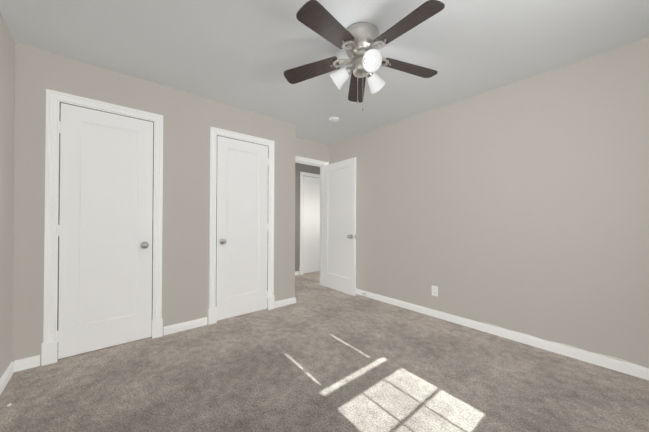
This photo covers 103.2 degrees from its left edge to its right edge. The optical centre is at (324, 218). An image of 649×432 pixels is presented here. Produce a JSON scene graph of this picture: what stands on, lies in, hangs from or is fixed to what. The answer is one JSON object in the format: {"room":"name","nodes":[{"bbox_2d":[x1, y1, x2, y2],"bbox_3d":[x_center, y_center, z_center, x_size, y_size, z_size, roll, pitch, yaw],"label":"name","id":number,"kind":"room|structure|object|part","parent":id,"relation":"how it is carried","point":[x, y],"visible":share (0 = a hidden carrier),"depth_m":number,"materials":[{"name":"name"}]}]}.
{"room":"empty bedroom","nodes":[
{"label":"empty bedroom","id":0,"kind":"room"},
{"bbox_2d":[0,13,14,377],"bbox_3d":[-1.355,-0.098,0.698,0.120,2.440,4.170,1,-1,-40],"label":"wall","id":1,"kind":"structure","parent":0,"point":[7,79],"depth_m":1.76,"materials":[{"name":"grey paint"}]},
{"bbox_2d":[0,360,16,394],"bbox_3d":[-1.179,1.082,0.581,0.014,0.080,3.450,1,-1,-40],"label":"baseboard","id":2,"kind":"structure","parent":1,"relation":"attached to","point":[12,367],"depth_m":1.78,"materials":[{"name":"white wood"}]},
{"bbox_2d":[0,403,11,408],"bbox_3d":[-1.848,1.077,1.455,0.101,0.031,0.024,0,0,-34],"label":"door stop","id":3,"kind":"object","parent":2,"relation":"attached to","point":[7,405],"visible":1,"depth_m":1.47,"materials":[{"name":"silver metal"}]},
{"bbox_2d":[12,42,295,364],"bbox_3d":[-1.388,-0.085,2.751,2.489,2.440,0.120,1,-1,-40],"label":"wall","id":4,"kind":"structure","parent":0,"point":[189,120],"depth_m":2.54,"materials":[{"name":"grey paint"}]},
{"bbox_2d":[41,89,162,365],"bbox_3d":[-1.910,0.062,2.289,0.794,2.137,0.146,1,-1,-40],"label":"trim","id":5,"kind":"structure","parent":4,"relation":"attached to","point":[54,101],"depth_m":2.04,"materials":[{"name":"white wood"}]},
{"bbox_2d":[56,103,152,358],"bbox_3d":[-1.873,0.094,2.239,0.636,2.048,0.106,1,-1,-40],"label":"closet door","id":6,"kind":"structure","parent":4,"relation":"in","point":[104,230],"depth_m":2.23,"materials":[{"name":"white paint"}]},
{"bbox_2d":[163,317,206,334],"bbox_3d":[-1.415,1.095,2.635,0.401,0.080,0.014,1,-1,-40],"label":"baseboard","id":7,"kind":"structure","parent":4,"relation":"attached to","point":[170,329],"depth_m":2.62,"materials":[{"name":"white wood"}]},
{"bbox_2d":[208,127,274,324],"bbox_3d":[-0.982,0.071,3.078,0.794,2.137,0.146,1,-1,-40],"label":"trim","id":8,"kind":"structure","parent":4,"relation":"attached to","point":[212,309],"depth_m":2.84,"materials":[{"name":"white wood"}]},
{"bbox_2d":[216,136,268,320],"bbox_3d":[-0.939,0.103,3.033,0.636,2.048,0.106,1,-1,-40],"label":"closet door","id":9,"kind":"structure","parent":4,"relation":"in","point":[242,225],"depth_m":3.03,"materials":[{"name":"white paint"}]},
{"bbox_2d":[274,297,294,307],"bbox_3d":[-0.531,1.103,3.386,0.286,0.080,0.014,1,-1,-40],"label":"baseboard","id":10,"kind":"structure","parent":4,"relation":"attached to","point":[288,301],"depth_m":3.39,"materials":[{"name":"white wood"}]},
{"bbox_2d":[295,163,319,271],"bbox_3d":[-1.033,-0.068,4.968,4.100,2.440,0.120,1,-1,-40],"label":"wall","id":11,"kind":"structure","parent":0,"point":[299,167],"depth_m":5.31,"materials":[{"name":"grey paint"}]},
{"bbox_2d":[299,172,319,274],"bbox_3d":[-0.191,0.091,5.666,0.930,2.137,0.146,1,-1,-40],"label":"door frame","id":12,"kind":"structure","parent":11,"relation":"attached to","point":[301,267],"depth_m":5.35,"materials":[{"name":"white wood"}]},
{"bbox_2d":[303,176,319,273],"bbox_3d":[-0.155,0.123,5.615,0.772,2.048,0.106,1,-1,-40],"label":"hall door","id":13,"kind":"structure","parent":11,"relation":"in","point":[311,224],"depth_m":5.54,"materials":[{"name":"white paint"}]},
{"bbox_2d":[295,137,327,161],"bbox_3d":[0.233,-0.066,4.705,2.511,2.440,0.120,1,-1,-40],"label":"wall","id":14,"kind":"structure","parent":0,"point":[305,148],"depth_m":4.25,"materials":[{"name":"grey paint"}]},
{"bbox_2d":[295,156,328,285],"bbox_3d":[-0.331,0.081,4.222,0.924,2.137,0.167,1,-1,-40],"label":"door frame","id":15,"kind":"structure","parent":14,"relation":"attached to","point":[309,161],"depth_m":4.45,"materials":[{"name":"white wood"}]},
{"bbox_2d":[323,157,356,295],"bbox_3d":[0.220,0.114,4.107,0.176,2.048,0.770,0,0,-38],"label":"open entry door","id":16,"kind":"structure","parent":15,"relation":"attached to","point":[339,226],"depth_m":4.06,"materials":[{"name":"white paint"}]},
{"bbox_2d":[0,271,648,431],"bbox_3d":[0.080,1.191,2.871,5.500,0.100,5.910,1,-1,-40],"label":"floor","id":17,"kind":"structure","parent":0,"point":[316,357],"depth_m":1.78,"materials":[{"name":"carpet"}]},
{"bbox_2d":[0,0,648,144],"bbox_3d":[0.089,-1.349,2.888,5.500,0.100,5.910,1,-1,-40],"label":"ceiling","id":18,"kind":"structure","parent":0,"point":[244,54],"depth_m":1.93,"materials":[{"name":"white paint"}]},
{"bbox_2d":[329,117,338,122],"bbox_3d":[0.121,-1.276,3.329,0.134,0.039,0.134,1,-1,-40],"label":"smoke detector","id":19,"kind":"object","parent":18,"relation":"attached to","point":[333,119],"visible":1,"depth_m":3.29,"materials":[{"name":"white plastic"}]},
{"bbox_2d":[284,0,444,110],"bbox_3d":[0.267,-1.023,1.794,1.162,0.565,1.151,1,-1,-40],"label":"ceiling fan","id":20,"kind":"object","parent":18,"relation":"hanging from","point":[359,42],"visible":1,"depth_m":1.72,"materials":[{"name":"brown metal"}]},
{"bbox_3d":[0.289,-1.018,1.847,0.391,0.138,0.426,1,-1,-40],"label":"lamp shade","id":21,"kind":"part","parent":20,"relation":"part of","materials":[{"name":"white glass"}]},
{"bbox_2d":[328,37,648,367],"bbox_3d":[1.418,-0.073,2.976,0.120,2.440,4.050,1,-1,-40],"label":"wall","id":22,"kind":"structure","parent":0,"point":[521,206],"depth_m":2.36,"materials":[{"name":"grey paint"}]},
{"bbox_2d":[432,285,437,296],"bbox_3d":[1.292,0.845,3.016,0.008,0.116,0.072,1,-1,-40],"label":"electrical outlet plate","id":23,"kind":"object","parent":22,"relation":"attached to","point":[434,290],"visible":1,"depth_m":3.01,"materials":[{"name":"white plastic"}]},
{"bbox_2d":[356,288,648,379],"bbox_3d":[1.321,1.106,2.975,0.014,0.080,3.860,1,-1,-40],"label":"baseboard","id":24,"kind":"structure","parent":22,"relation":"attached to","point":[561,349],"depth_m":2.34,"materials":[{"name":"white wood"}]}
]}

